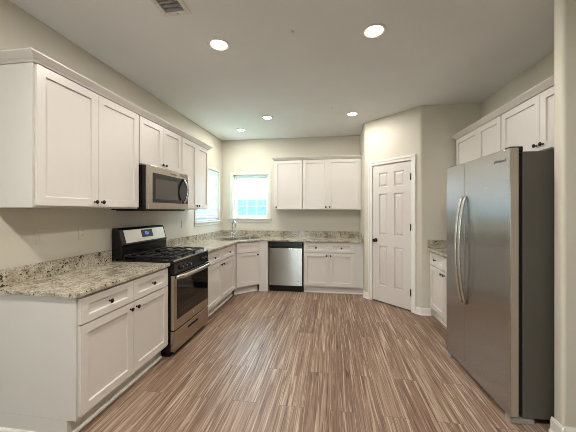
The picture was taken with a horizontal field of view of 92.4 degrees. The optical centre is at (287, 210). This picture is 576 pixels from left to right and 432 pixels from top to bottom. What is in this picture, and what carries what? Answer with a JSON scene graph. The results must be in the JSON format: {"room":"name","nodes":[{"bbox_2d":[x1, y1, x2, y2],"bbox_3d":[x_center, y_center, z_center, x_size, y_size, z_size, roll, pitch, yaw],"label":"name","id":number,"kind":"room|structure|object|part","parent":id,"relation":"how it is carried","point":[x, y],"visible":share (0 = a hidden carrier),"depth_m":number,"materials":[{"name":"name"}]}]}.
{"room":"kitchen","nodes":[
{"label":"kitchen","id":0,"kind":"room"},
{"bbox_2d":[0,0,221,269],"bbox_3d":[-2.090,-0.010,1.072,0.120,2.860,9.506,0,0,8],"label":"wall","id":1,"kind":"structure","parent":0,"point":[18,28],"depth_m":2.37,"materials":[{"name":"beige paint"}]},
{"bbox_2d":[36,228,45,244],"bbox_3d":[-1.872,0.193,2.098,0.008,0.118,0.072,0,0,8],"label":"light switch","id":2,"kind":"object","parent":1,"relation":"attached to","point":[40,233],"visible":1,"depth_m":2.09,"materials":[{"name":"beige plastic"}]},
{"bbox_2d":[0,250,111,286],"bbox_3d":[-1.841,0.446,2.262,0.020,0.112,0.998,0,0,8],"label":"backsplash","id":3,"kind":"structure","parent":1,"relation":"attached to","point":[13,275],"depth_m":2.15,"materials":[{"name":"stone"}]},
{"bbox_2d":[0,62,138,208],"bbox_3d":[-1.667,-0.482,2.241,0.350,0.920,0.967,0,0,8],"label":"upper cabinet","id":4,"kind":"object","parent":1,"relation":"attached to","point":[64,144],"visible":1,"depth_m":1.92,"materials":[{"name":"white wood"}]},
{"bbox_3d":[-1.570,-0.486,1.987,0.019,0.900,0.470,0,0,8],"label":"door","id":5,"kind":"part","parent":4,"relation":"part of","materials":[{"name":"white paint"}]},
{"bbox_2d":[0,47,212,149],"bbox_3d":[-1.549,-0.969,3.018,0.374,0.051,2.659,0,0,8],"label":"crown molding","id":6,"kind":"structure","parent":4,"relation":"attached to","point":[21,55],"depth_m":2.04,"materials":[{"name":"white paint"}]},
{"bbox_3d":[-1.500,-0.486,2.457,0.019,0.900,0.474,0,0,8],"label":"door","id":7,"kind":"part","parent":4,"relation":"part of","materials":[{"name":"white paint"}]},
{"bbox_2d":[79,226,89,239],"bbox_3d":[-1.817,0.193,2.469,0.008,0.118,0.118,0,0,8],"label":"power outlet","id":8,"kind":"object","parent":1,"relation":"attached to","point":[84,231],"visible":1,"depth_m":2.46,"materials":[{"name":"beige plastic"}]},
{"bbox_2d":[139,116,181,172],"bbox_3d":[-1.538,-0.703,3.113,0.350,0.478,0.788,0,0,8],"label":"upper cabinet","id":9,"kind":"object","parent":1,"relation":"attached to","point":[159,146],"visible":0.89,"depth_m":3.02,"materials":[{"name":"white wood"}]},
{"bbox_2d":[111,164,188,210],"bbox_3d":[-1.473,-0.230,3.106,0.493,0.455,0.762,0,0,8],"label":"microwave","id":10,"kind":"object","parent":9,"relation":"attached to","point":[160,189],"visible":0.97,"depth_m":2.90,"materials":[{"name":"silver metal"}]},
{"bbox_3d":[-1.325,-0.238,3.084,0.036,0.437,0.762,0,0,8],"label":"door","id":11,"kind":"part","parent":10,"relation":"part of","materials":[{"name":"silver metal"}]},
{"bbox_3d":[-1.303,-0.236,3.105,0.004,0.300,0.686,0,0,8],"label":"glass panel","id":12,"kind":"part","parent":10,"relation":"part of","materials":[{"name":"black glass"}]},
{"bbox_3d":[-1.233,-0.236,3.332,0.085,0.309,0.031,0,0,8],"label":"handle","id":13,"kind":"part","parent":10,"relation":"part of","materials":[{"name":"silver metal"}]},
{"bbox_3d":[-1.434,-0.704,2.901,0.019,0.464,0.384,0,0,8],"label":"door","id":14,"kind":"part","parent":9,"relation":"part of","materials":[{"name":"white paint"}]},
{"bbox_3d":[-1.377,-0.704,3.285,0.019,0.464,0.384,0,0,8],"label":"door","id":15,"kind":"part","parent":9,"relation":"part of","materials":[{"name":"white paint"}]},
{"bbox_2d":[182,137,208,209],"bbox_3d":[-1.421,-0.482,3.897,0.350,0.920,0.790,0,0,8],"label":"upper cabinet","id":16,"kind":"object","parent":1,"relation":"attached to","point":[195,158],"visible":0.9,"depth_m":3.86,"materials":[{"name":"white wood"}]},
{"bbox_3d":[-1.317,-0.485,3.685,0.019,0.902,0.385,0,0,8],"label":"door","id":17,"kind":"part","parent":16,"relation":"part of","materials":[{"name":"white paint"}]},
{"bbox_3d":[-1.260,-0.485,4.068,0.019,0.902,0.381,0,0,8],"label":"door","id":18,"kind":"part","parent":16,"relation":"part of","materials":[{"name":"white paint"}]},
{"bbox_2d":[196,169,217,220],"bbox_3d":[-1.474,-0.297,5.006,0.042,0.938,0.934,0,0,8],"label":"window blind","id":19,"kind":"object","parent":1,"relation":"attached to","point":[213,176],"visible":0.41,"depth_m":5.21,"materials":[{"name":"white"}]},
{"bbox_2d":[194,166,220,226],"bbox_3d":[-1.428,-0.280,4.999,0.034,1.070,1.080,0,0,8],"label":"trim","id":20,"kind":"structure","parent":1,"relation":"attached to","point":[196,224],"depth_m":5.11,"materials":[{"name":"paint"}]},
{"bbox_2d":[9,0,553,140],"bbox_3d":[0.713,-1.490,0.595,5.805,0.100,9.626,0,0,8],"label":"ceiling","id":21,"kind":"structure","parent":0,"point":[430,52],"depth_m":2.51,"materials":[{"name":"paint"}]},
{"bbox_2d":[151,0,191,16],"bbox_3d":[-0.832,-1.480,1.848,0.216,0.100,0.356,0,0,8],"label":"ceiling vent","id":22,"kind":"object","parent":21,"relation":"in","point":[184,8],"visible":1,"depth_m":1.95,"materials":[{"name":"white metal"}]},
{"bbox_2d":[207,38,230,51],"bbox_3d":[-0.598,-1.444,2.389,0.196,0.024,0.196,0,0,8],"label":"recessed light","id":23,"kind":"object","parent":21,"relation":"in","point":[217,44],"visible":1,"depth_m":2.37,"materials":[{"name":"white"}]},
{"bbox_2d":[235,128,245,131],"bbox_3d":[-0.840,-1.444,4.896,0.196,0.024,0.196,0,0,8],"label":"recessed light","id":24,"kind":"object","parent":21,"relation":"in","point":[237,129],"visible":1,"depth_m":4.86,"materials":[{"name":"white"}]},
{"bbox_2d":[261,115,273,119],"bbox_3d":[-0.318,-1.444,4.253,0.196,0.024,0.196,0,0,8],"label":"recessed light","id":25,"kind":"object","parent":21,"relation":"in","point":[266,117],"visible":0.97,"depth_m":4.23,"materials":[{"name":"white"}]},
{"bbox_2d":[346,112,358,116],"bbox_3d":[0.954,-1.444,4.094,0.196,0.024,0.196,0,0,8],"label":"recessed light","id":26,"kind":"object","parent":21,"relation":"in","point":[350,114],"visible":0.98,"depth_m":4.09,"materials":[{"name":"white"}]},
{"bbox_2d":[361,23,386,38],"bbox_3d":[0.688,-1.444,2.208,0.196,0.024,0.196,0,0,8],"label":"recessed light","id":27,"kind":"object","parent":21,"relation":"in","point":[374,30],"visible":1,"depth_m":2.20,"materials":[{"name":"white"}]},
{"bbox_2d":[222,135,359,231],"bbox_3d":[0.774,-0.010,5.391,4.278,2.860,0.120,0,0,8],"label":"wall","id":28,"kind":"structure","parent":0,"point":[252,155],"depth_m":5.46,"materials":[{"name":"beige paint"}]},
{"bbox_2d":[229,171,271,221],"bbox_3d":[-0.759,-0.284,5.540,0.886,1.008,0.034,0,0,8],"label":"trim","id":29,"kind":"structure","parent":28,"relation":"attached to","point":[231,218],"depth_m":5.54,"materials":[{"name":"paint"}]},
{"bbox_2d":[234,175,267,217],"bbox_3d":[-0.742,-0.292,5.654,0.730,0.875,0.065,0,0,8],"label":"window","id":30,"kind":"structure","parent":28,"relation":"in","point":[236,177],"depth_m":5.65,"materials":[{"name":"white plastic"}]},
{"bbox_3d":[-0.740,-0.487,5.668,0.666,0.422,0.026,0,0,8],"label":"sash","id":31,"kind":"part","parent":30,"relation":"part of","materials":[{"name":"white plastic"}]},
{"bbox_3d":[-0.744,-0.098,5.641,0.666,0.422,0.026,0,0,8],"label":"sash","id":32,"kind":"part","parent":30,"relation":"part of","materials":[{"name":"white plastic"}]},
{"bbox_2d":[274,160,301,209],"bbox_3d":[0.021,-0.482,5.253,0.527,0.920,0.350,0,0,8],"label":"upper cabinet","id":33,"kind":"object","parent":28,"relation":"attached to","point":[287,173],"visible":0.96,"depth_m":5.12,"materials":[{"name":"white wood"}]},
{"bbox_2d":[302,158,360,209],"bbox_3d":[0.808,-0.482,5.136,1.057,0.920,0.350,0,0,8],"label":"upper cabinet","id":34,"kind":"object","parent":28,"relation":"attached to","point":[327,184],"visible":1,"depth_m":5.00,"materials":[{"name":"white wood"}]},
{"bbox_3d":[0.496,-0.485,5.047,0.454,0.902,0.019,0,0,8],"label":"door","id":35,"kind":"part","parent":34,"relation":"part of","materials":[{"name":"white paint"}]},
{"bbox_2d":[271,155,361,160],"bbox_3d":[0.522,-0.969,5.176,1.634,0.051,0.374,0,0,8],"label":"crown molding","id":36,"kind":"structure","parent":34,"relation":"attached to","point":[334,156],"depth_m":5.01,"materials":[{"name":"white paint"}]},
{"bbox_3d":[1.002,-0.485,4.972,0.561,0.902,0.019,0,0,8],"label":"door","id":37,"kind":"part","parent":34,"relation":"part of","materials":[{"name":"white paint"}]},
{"bbox_2d":[78,284,549,431],"bbox_3d":[0.713,1.470,0.595,5.805,0.100,9.626,0,0,8],"label":"floor","id":38,"kind":"structure","parent":0,"point":[263,361],"depth_m":2.37,"materials":[{"name":"brown wood"}]},
{"bbox_2d":[0,267,167,431],"bbox_3d":[-1.517,0.977,2.227,0.658,0.887,0.965,0,0,8],"label":"base cabinet","id":39,"kind":"object","parent":38,"relation":"on","point":[63,361],"visible":1,"depth_m":1.78,"materials":[{"name":"white wood"}]},
{"bbox_2d":[0,427,34,431],"bbox_3d":[-1.648,1.410,1.750,0.551,0.020,0.016,0,0,8],"label":"trim","id":40,"kind":"structure","parent":39,"relation":"attached to","point":[2,429],"depth_m":1.77,"materials":[{"name":"white paint"}]},
{"bbox_2d":[0,250,169,297],"bbox_3d":[-1.528,0.461,2.216,0.651,0.141,0.998,0,0,8],"label":"countertop","id":41,"kind":"structure","parent":39,"relation":"on","point":[82,275],"depth_m":2.05,"materials":[{"name":"stone"}]},
{"bbox_3d":[-1.266,0.631,1.952,0.019,0.162,0.467,0,0,8],"label":"drawer","id":42,"kind":"part","parent":39,"relation":"part of","materials":[{"name":"white paint"}]},
{"bbox_3d":[-1.266,1.002,1.952,0.019,0.561,0.467,0,0,8],"label":"door","id":43,"kind":"part","parent":39,"relation":"part of","materials":[{"name":"white paint"}]},
{"bbox_3d":[-1.296,1.410,2.194,0.016,0.020,0.965,0,0,8],"label":"shoe moulding","id":44,"kind":"part","parent":39,"relation":"part of","materials":[{"name":"white paint"}]},
{"bbox_3d":[-1.197,0.631,2.419,0.019,0.162,0.471,0,0,8],"label":"drawer","id":45,"kind":"part","parent":39,"relation":"part of","materials":[{"name":"white paint"}]},
{"bbox_3d":[-1.197,1.002,2.419,0.019,0.561,0.471,0,0,8],"label":"door","id":46,"kind":"part","parent":39,"relation":"part of","materials":[{"name":"white paint"}]},
{"bbox_2d":[112,225,210,356],"bbox_3d":[-1.338,0.797,3.086,0.750,1.246,0.768,0,0,8],"label":"gas range","id":47,"kind":"object","parent":38,"relation":"on","point":[187,285],"visible":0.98,"depth_m":2.90,"materials":[{"name":"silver metal"}]},
{"bbox_3d":[-1.610,0.264,3.139,0.040,0.131,0.677,0,0,8],"label":"trim plate","id":48,"kind":"part","parent":47,"relation":"part of","materials":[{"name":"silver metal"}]},
{"bbox_2d":[118,249,207,263],"bbox_3d":[-1.344,0.499,3.087,0.598,0.031,0.768,0,0,8],"label":"cooktop","id":49,"kind":"object","parent":47,"relation":"in","point":[186,257],"depth_m":2.85,"materials":[{"name":"black metal"}]},
{"bbox_3d":[-1.365,1.395,3.090,0.535,0.050,0.742,0,0,8],"label":"kick plate","id":50,"kind":"part","parent":47,"relation":"part of","materials":[{"name":"black plastic"}]},
{"bbox_3d":[-1.063,1.270,3.045,0.047,0.200,0.754,0,0,8],"label":"drawer","id":51,"kind":"part","parent":47,"relation":"part of","materials":[{"name":"silver metal"}]},
{"bbox_3d":[-1.063,0.570,3.045,0.046,0.110,0.762,0,0,8],"label":"control panel","id":52,"kind":"part","parent":47,"relation":"part of","materials":[{"name":"metal"}]},
{"bbox_3d":[-1.064,0.896,3.045,0.045,0.532,0.754,0,0,8],"label":"oven door","id":53,"kind":"part","parent":47,"relation":"part of","materials":[{"name":"black glass"}]},
{"bbox_3d":[-1.009,0.645,3.037,0.086,0.044,0.724,0,0,8],"label":"handle","id":54,"kind":"part","parent":47,"relation":"part of","materials":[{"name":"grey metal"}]},
{"bbox_2d":[207,243,235,316],"bbox_3d":[-1.242,0.977,4.076,0.658,0.887,1.205,0,0,8],"label":"base cabinet","id":55,"kind":"object","parent":38,"relation":"on","point":[222,269],"visible":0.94,"depth_m":3.97,"materials":[{"name":"white wood"}]},
{"bbox_3d":[-1.004,0.631,3.715,0.019,0.162,0.545,0,0,8],"label":"drawer","id":56,"kind":"part","parent":55,"relation":"part of","materials":[{"name":"white paint"}]},
{"bbox_3d":[-1.004,1.002,3.715,0.019,0.561,0.545,0,0,8],"label":"door","id":57,"kind":"part","parent":55,"relation":"part of","materials":[{"name":"white paint"}]},
{"bbox_3d":[-1.021,1.410,4.043,0.016,0.020,1.205,0,0,8],"label":"shoe moulding","id":58,"kind":"part","parent":55,"relation":"part of","materials":[{"name":"white paint"}]},
{"bbox_3d":[-0.923,0.631,4.261,0.019,0.162,0.551,0,0,8],"label":"drawer","id":59,"kind":"part","parent":55,"relation":"part of","materials":[{"name":"white paint"}]},
{"bbox_3d":[-0.923,1.002,4.261,0.019,0.561,0.551,0,0,8],"label":"door","id":60,"kind":"part","parent":55,"relation":"part of","materials":[{"name":"white paint"}]},
{"bbox_2d":[166,230,363,252],"bbox_3d":[-0.153,0.461,4.384,2.734,0.141,2.141,0,0,8],"label":"countertop","id":61,"kind":"structure","parent":55,"relation":"on","point":[208,241],"depth_m":5.04,"materials":[{"name":"stone"}]},
{"bbox_2d":[231,221,236,236],"bbox_3d":[-1.033,0.341,5.227,0.130,0.322,0.191,0,0,-2],"label":"faucet","id":62,"kind":"object","parent":61,"relation":"on","point":[232,233],"visible":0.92,"depth_m":5.25,"materials":[{"name":"silver metal"}]},
{"bbox_2d":[215,236,260,240],"bbox_3d":[-0.899,0.577,5.042,0.780,0.161,0.440,0,0,-37],"label":"sink","id":63,"kind":"object","parent":61,"relation":"in","point":[246,237],"visible":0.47,"depth_m":5.13,"materials":[{"name":"silver metal"}]},
{"bbox_3d":[-1.046,0.579,4.933,0.325,0.157,0.365,0,0,-37],"label":"bowl","id":64,"kind":"part","parent":63,"relation":"part of","materials":[{"name":"silver metal"}]},
{"bbox_2d":[234,241,258,294],"bbox_3d":[-0.739,0.977,4.833,0.455,0.887,0.252,0,0,-37],"label":"base cabinet","id":65,"kind":"object","parent":38,"relation":"on","point":[247,253],"visible":0.98,"depth_m":4.76,"materials":[{"name":"white wood"}]},
{"bbox_3d":[-0.727,1.410,4.816,0.455,0.020,0.016,0,0,-37],"label":"shoe moulding","id":66,"kind":"part","parent":65,"relation":"part of","materials":[{"name":"white paint"}]},
{"bbox_3d":[-0.689,0.631,4.764,0.428,0.162,0.019,0,0,-37],"label":"drawer","id":67,"kind":"part","parent":65,"relation":"part of","materials":[{"name":"white paint"}]},
{"bbox_3d":[-0.689,1.002,4.764,0.428,0.561,0.019,0,0,-37],"label":"door","id":68,"kind":"part","parent":65,"relation":"part of","materials":[{"name":"white paint"}]},
{"bbox_2d":[259,241,268,290],"bbox_3d":[-0.391,0.977,5.175,0.157,0.887,0.598,0,0,8],"label":"end panel","id":69,"kind":"object","parent":38,"relation":"on","point":[263,245],"visible":0.71,"depth_m":4.88,"materials":[{"name":"white paint"}]},
{"bbox_2d":[269,241,303,291],"bbox_3d":[-0.002,0.980,5.110,0.606,0.880,0.581,0,0,8],"label":"dishwasher","id":70,"kind":"object","parent":38,"relation":"on","point":[286,259],"visible":0.97,"depth_m":4.83,"materials":[{"name":"silver metal"}]},
{"bbox_3d":[-0.032,1.367,4.905,0.600,0.105,0.035,0,0,8],"label":"kick plate","id":71,"kind":"part","parent":70,"relation":"part of","materials":[{"name":"black plastic"}]},
{"bbox_2d":[304,242,362,294],"bbox_3d":[0.810,0.977,4.986,1.009,0.887,0.642,0,0,8],"label":"base cabinet","id":72,"kind":"object","parent":38,"relation":"on","point":[329,267],"visible":1,"depth_m":4.71,"materials":[{"name":"white wood"}]},
{"bbox_3d":[0.486,0.631,4.752,0.418,0.162,0.019,0,0,8],"label":"drawer","id":73,"kind":"part","parent":72,"relation":"part of","materials":[{"name":"white paint"}]},
{"bbox_3d":[0.486,1.002,4.752,0.418,0.561,0.019,0,0,8],"label":"door","id":74,"kind":"part","parent":72,"relation":"part of","materials":[{"name":"white paint"}]},
{"bbox_3d":[0.778,1.410,4.773,1.009,0.020,0.016,0,0,8],"label":"shoe moulding","id":75,"kind":"part","parent":72,"relation":"part of","materials":[{"name":"white paint"}]},
{"bbox_3d":[0.906,0.631,4.689,0.422,0.162,0.019,0,0,8],"label":"drawer","id":76,"kind":"part","parent":72,"relation":"part of","materials":[{"name":"white paint"}]},
{"bbox_3d":[0.906,1.002,4.689,0.422,0.561,0.019,0,0,8],"label":"door","id":77,"kind":"part","parent":72,"relation":"part of","materials":[{"name":"white paint"}]},
{"bbox_2d":[430,252,446,327],"bbox_3d":[2.143,0.977,3.220,0.662,0.887,0.980,0,0,8],"label":"base cabinet","id":78,"kind":"object","parent":38,"relation":"on","point":[438,267],"visible":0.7,"depth_m":3.46,"materials":[{"name":"white wood"}]},
{"bbox_2d":[427,240,446,257],"bbox_3d":[2.151,0.461,3.215,0.671,0.141,0.992,0,0,8],"label":"countertop","id":79,"kind":"structure","parent":78,"relation":"on","point":[439,247],"depth_m":3.70,"materials":[{"name":"stone"}]},
{"bbox_3d":[1.891,0.631,3.500,0.019,0.162,0.436,0,0,8],"label":"drawer","id":80,"kind":"part","parent":78,"relation":"part of","materials":[{"name":"white paint"}]},
{"bbox_3d":[1.891,1.002,3.500,0.019,0.561,0.436,0,0,8],"label":"door","id":81,"kind":"part","parent":78,"relation":"part of","materials":[{"name":"white paint"}]},
{"bbox_3d":[1.920,1.410,3.253,0.016,0.020,0.980,0,0,8],"label":"shoe moulding","id":82,"kind":"part","parent":78,"relation":"part of","materials":[{"name":"white paint"}]},
{"bbox_3d":[1.821,0.631,3.030,0.019,0.162,0.506,0,0,8],"label":"drawer","id":83,"kind":"part","parent":78,"relation":"part of","materials":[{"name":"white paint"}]},
{"bbox_3d":[1.821,1.002,3.030,0.019,0.561,0.506,0,0,8],"label":"door","id":84,"kind":"part","parent":78,"relation":"part of","materials":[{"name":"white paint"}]},
{"bbox_2d":[447,146,553,424],"bbox_3d":[1.859,0.493,2.253,0.818,1.854,0.918,0,0,6],"label":"refrigerator","id":85,"kind":"object","parent":38,"relation":"on","point":[500,205],"visible":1,"depth_m":1.89,"materials":[{"name":"grey metal"}]},
{"bbox_3d":[1.585,0.476,2.573,0.056,1.797,0.342,0,0,6],"label":"freezer door","id":86,"kind":"part","parent":85,"relation":"part of","materials":[{"name":"silver metal"}]},
{"bbox_3d":[1.508,0.338,2.436,0.080,0.934,0.027,0,0,6],"label":"handle","id":87,"kind":"part","parent":85,"relation":"part of","materials":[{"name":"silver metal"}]},
{"bbox_3d":[1.502,0.338,2.378,0.080,0.934,0.027,0,0,6],"label":"handle","id":88,"kind":"part","parent":85,"relation":"part of","materials":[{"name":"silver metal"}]},
{"bbox_3d":[1.534,0.476,2.114,0.056,1.797,0.570,0,0,6],"label":"fridge door","id":89,"kind":"part","parent":85,"relation":"part of","materials":[{"name":"silver metal"}]},
{"bbox_2d":[360,121,370,291],"bbox_3d":[1.382,-0.010,4.826,0.166,2.860,0.820,0,0,8],"label":"wall","id":90,"kind":"structure","parent":0,"point":[365,135],"depth_m":4.51,"materials":[{"name":"beige paint"}]},
{"bbox_2d":[371,109,411,161],"bbox_3d":[1.579,-1.085,4.172,0.100,0.710,0.687,0,0,-37],"label":"wall","id":91,"kind":"structure","parent":0,"point":[391,135],"depth_m":4.12,"materials":[{"name":"beige paint"}]},
{"bbox_2d":[368,154,415,312],"bbox_3d":[1.555,0.316,4.155,0.159,2.208,0.791,0,0,-37],"label":"door","id":92,"kind":"structure","parent":91,"relation":"in","point":[391,181],"depth_m":4.12,"materials":[{"name":"white paint"}]},
{"bbox_2d":[412,102,480,315],"bbox_3d":[2.156,-0.010,3.797,0.837,2.860,0.158,0,0,8],"label":"wall","id":93,"kind":"structure","parent":0,"point":[433,126],"depth_m":3.75,"materials":[{"name":"beige paint"}]},
{"bbox_2d":[415,307,420,314],"bbox_3d":[1.788,1.371,3.788,0.022,0.098,0.076,0,0,-37],"label":"baseboard","id":94,"kind":"structure","parent":93,"relation":"attached to","point":[418,309],"depth_m":3.78,"materials":[{"name":"white paint"}]},
{"bbox_2d":[421,308,430,315],"bbox_3d":[1.872,1.371,3.749,0.126,0.098,0.022,0,0,8],"label":"baseboard","id":95,"kind":"structure","parent":93,"relation":"attached to","point":[424,311],"depth_m":3.75,"materials":[{"name":"white paint"}]},
{"bbox_2d":[481,51,553,117],"bbox_3d":[2.573,-0.010,3.351,0.120,2.860,3.386,0,0,8],"label":"wall","id":96,"kind":"structure","parent":0,"point":[543,69],"depth_m":2.90,"materials":[{"name":"beige paint"}]},
{"bbox_2d":[428,240,446,247],"bbox_3d":[2.154,0.446,3.214,0.665,0.112,0.992,0,0,8],"label":"backsplash","id":97,"kind":"structure","parent":96,"relation":"attached to","point":[431,243],"depth_m":3.72,"materials":[{"name":"stone"}]},
{"bbox_2d":[456,116,501,164],"bbox_3d":[2.296,-0.482,3.158,0.352,0.920,0.967,0,0,8],"label":"upper cabinet","id":98,"kind":"object","parent":96,"relation":"attached to","point":[485,140],"visible":0.12,"depth_m":3.06,"materials":[{"name":"white wood"}]},
{"bbox_3d":[2.193,-0.485,3.381,0.019,0.902,0.540,0,0,8],"label":"door","id":99,"kind":"part","parent":98,"relation":"part of","materials":[{"name":"white paint"}]},
{"bbox_3d":[2.123,-0.485,2.908,0.019,0.902,0.409,0,0,8],"label":"door","id":100,"kind":"part","parent":98,"relation":"part of","materials":[{"name":"white paint"}]},
{"bbox_2d":[502,86,553,150],"bbox_3d":[2.154,-0.709,2.200,0.352,0.467,0.962,0,0,8],"label":"upper cabinet","id":101,"kind":"object","parent":96,"relation":"attached to","point":[529,125],"visible":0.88,"depth_m":2.30,"materials":[{"name":"white wood"}]},
{"bbox_2d":[451,74,553,139],"bbox_3d":[2.225,-0.969,2.704,0.374,0.051,1.979,0,0,8],"label":"crown molding","id":102,"kind":"structure","parent":101,"relation":"attached to","point":[547,83],"depth_m":2.52,"materials":[{"name":"white paint"}]},
{"bbox_3d":[2.054,-0.710,2.445,0.019,0.453,0.491,0,0,8],"label":"door","id":103,"kind":"part","parent":101,"relation":"part of","materials":[{"name":"white paint"}]},
{"bbox_3d":[1.984,-0.710,1.974,0.019,0.453,0.453,0,0,8],"label":"door","id":104,"kind":"part","parent":101,"relation":"part of","materials":[{"name":"white paint"}]},
{"bbox_2d":[554,0,575,426],"bbox_3d":[2.674,-0.010,1.589,1.978,2.860,0.080,0,0,8],"label":"wall","id":105,"kind":"structure","parent":0,"point":[564,10],"depth_m":1.70,"materials":[{"name":"beige paint"}]},
{"bbox_2d":[549,416,565,431],"bbox_3d":[1.683,1.371,1.728,0.022,0.098,0.100,0,0,8],"label":"baseboard","id":106,"kind":"structure","parent":105,"relation":"attached to","point":[555,425],"depth_m":1.74,"materials":[{"name":"white paint"}]},
{"bbox_2d":[560,426,575,431],"bbox_3d":[2.657,1.371,1.540,1.996,0.098,0.022,0,0,8],"label":"baseboard","id":107,"kind":"structure","parent":105,"relation":"attached to","point":[568,429],"depth_m":1.68,"materials":[{"name":"white paint"}]},
{"label":"outside","id":108,"kind":"structure","parent":0,"visible":0},
{"bbox_3d":[3.357,1.870,22.595,60.000,0.100,34.314,0,0,8],"label":"ground","id":109,"kind":"structure","parent":108,"visible":0},
{"bbox_2d":[196,199,265,217],"bbox_3d":[-2.482,0.695,10.514,8.000,2.250,0.070,0,0,8],"label":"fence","id":110,"kind":"object","parent":109,"relation":"on","point":[252,202],"visible":0.07,"depth_m":10.31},
{"bbox_2d":[202,178,265,217],"bbox_3d":[-2.793,-1.580,16.590,9.800,6.800,7.000,0,0,8],"label":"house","id":111,"kind":"structure","parent":109,"relation":"on","point":[256,186],"depth_m":13.40,"materials":[{"name":"white"}]}
]}

